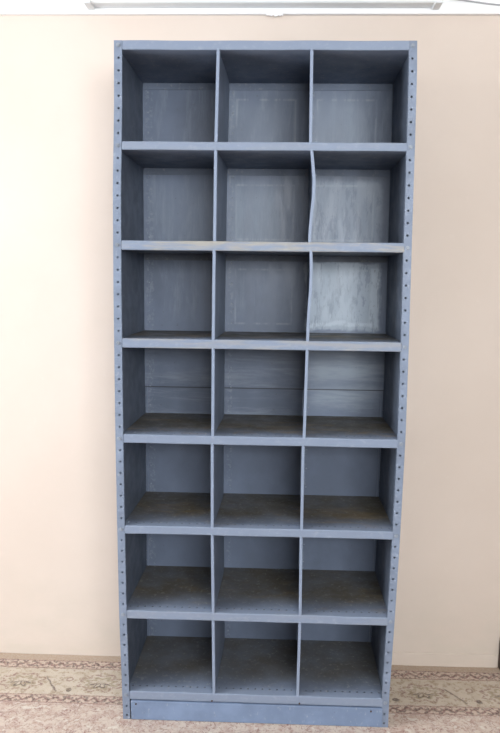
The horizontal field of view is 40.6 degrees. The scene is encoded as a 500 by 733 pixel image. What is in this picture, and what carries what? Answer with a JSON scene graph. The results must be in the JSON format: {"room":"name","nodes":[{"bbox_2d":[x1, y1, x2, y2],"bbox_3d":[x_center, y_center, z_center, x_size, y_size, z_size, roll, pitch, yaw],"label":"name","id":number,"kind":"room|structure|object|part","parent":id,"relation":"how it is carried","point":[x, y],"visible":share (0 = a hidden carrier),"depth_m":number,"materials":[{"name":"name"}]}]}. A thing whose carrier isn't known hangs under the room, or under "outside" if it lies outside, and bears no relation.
{"room":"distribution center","nodes":[
{"label":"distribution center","id":0,"kind":"room"},
{"bbox_2d":[0,15,499,666],"bbox_3d":[-0.100,-0.142,2.552,6.240,2.610,0.120,1,7,2],"label":"wall","id":1,"kind":"structure","parent":0,"point":[59,588],"depth_m":2.49,"materials":[{"name":"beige paint"}]},
{"bbox_2d":[0,0,499,15],"bbox_3d":[-0.087,-1.318,2.328,6.000,0.220,0.023,1,7,2],"label":"ceiling","id":2,"kind":"structure","parent":1,"relation":"attached to","point":[7,7],"depth_m":2.33,"materials":[{"name":"white paint"}]},
{"bbox_2d":[392,652,497,667],"bbox_3d":[0.736,1.139,2.627,0.447,0.054,0.005,1,7,2],"label":"baseboard","id":3,"kind":"structure","parent":1,"relation":"attached to","point":[398,658],"depth_m":2.62,"materials":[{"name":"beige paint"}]},
{"bbox_2d":[459,0,499,5],"bbox_3d":[1.772,-1.222,2.268,2.256,0.046,0.006,1,7,2],"label":"power cable","id":4,"kind":"object","parent":1,"relation":"attached to","point":[459,0],"visible":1,"depth_m":2.30,"materials":[{"name":"grey plastic"}]},
{"bbox_2d":[83,0,442,9],"bbox_3d":[0.041,-1.248,2.292,1.206,0.054,0.064,1,7,2],"label":"ceiling light","id":5,"kind":"object","parent":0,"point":[90,4],"visible":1,"depth_m":2.29,"materials":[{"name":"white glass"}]},
{"bbox_3d":[-0.184,1.470,0.644,6.240,0.100,4.320,1,7,2],"label":"floor","id":6,"kind":"structure","parent":0,"visible":0},
{"bbox_2d":[0,652,499,732],"bbox_3d":[-0.216,1.247,1.927,3.050,0.012,1.479,1,7,2],"label":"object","id":7,"kind":"object","parent":6,"relation":"on","point":[40,693],"visible":0.46,"depth_m":2.39,"materials":[{"name":"carpet"}]},
{"bbox_2d":[113,40,416,726],"bbox_3d":[0.038,0.096,2.314,0.925,2.182,0.364,1,7,2],"label":"shelving unit","id":8,"kind":"object","parent":7,"relation":"on","point":[263,191],"visible":1,"depth_m":2.37,"materials":[{"name":"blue metal"}]},
{"bbox_3d":[-0.401,0.090,2.330,0.015,2.176,0.353,1,7,2],"label":"panel","id":9,"kind":"part","parent":8,"relation":"part of","materials":[{"name":"blue paint"}]},
{"bbox_3d":[0.026,1.091,2.442,0.869,0.030,0.359,1,7,2],"label":"shelf","id":10,"kind":"part","parent":8,"relation":"part of","materials":[{"name":"metal"}]},
{"bbox_3d":[0.019,1.166,2.280,0.844,0.068,0.018,1,7,2],"label":"kick plate","id":11,"kind":"part","parent":8,"relation":"part of","materials":[{"name":"blue paint"}]},
{"bbox_3d":[0.029,0.810,2.406,0.879,0.037,0.359,1,7,2],"label":"shelf","id":12,"kind":"part","parent":8,"relation":"part of","materials":[{"name":"metal"}]},
{"bbox_3d":[0.033,0.519,2.368,0.885,0.036,0.359,1,7,2],"label":"shelf","id":13,"kind":"part","parent":8,"relation":"part of","materials":[{"name":"metal"}]},
{"bbox_3d":[0.037,0.219,2.329,0.889,0.037,0.359,1,7,2],"label":"shelf","id":14,"kind":"part","parent":8,"relation":"part of","materials":[{"name":"grey metal"}]},
{"bbox_3d":[0.040,-0.086,2.290,0.888,0.038,0.359,1,7,2],"label":"shelf","id":15,"kind":"part","parent":8,"relation":"part of","materials":[{"name":"grey metal"}]},
{"bbox_3d":[0.043,-0.381,2.252,0.885,0.051,0.359,1,7,2],"label":"shelf","id":16,"kind":"part","parent":8,"relation":"part of","materials":[{"name":"grey metal"}]},
{"bbox_3d":[0.044,0.585,2.559,0.877,1.030,0.001,1,7,2],"label":"panel","id":17,"kind":"part","parent":8,"relation":"part of","materials":[{"name":"paint"}]},
{"bbox_3d":[0.048,-0.675,2.214,0.878,0.047,0.359,1,7,2],"label":"shelf","id":18,"kind":"part","parent":8,"relation":"part of","materials":[{"name":"grey metal"}]},
{"bbox_3d":[0.052,-0.962,2.177,0.870,0.049,0.359,1,7,2],"label":"shelf","id":19,"kind":"part","parent":8,"relation":"part of","materials":[{"name":"grey metal"}]},
{"bbox_3d":[0.057,-0.461,2.416,0.877,1.095,0.001,1,7,2],"label":"panel","id":20,"kind":"part","parent":8,"relation":"part of","materials":[{"name":"paint"}]},
{"bbox_3d":[0.475,0.104,2.303,0.018,2.176,0.353,1,7,2],"label":"panel","id":21,"kind":"part","parent":8,"relation":"part of","materials":[{"name":"blue paint"}]},
{"bbox_2d":[498,644,499,668],"bbox_3d":[1.002,1.106,2.600,0.081,0.125,0.031,1,7,2],"label":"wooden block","id":22,"kind":"object","parent":7,"relation":"on","point":[499,644],"visible":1,"depth_m":2.61,"materials":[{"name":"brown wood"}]}
]}

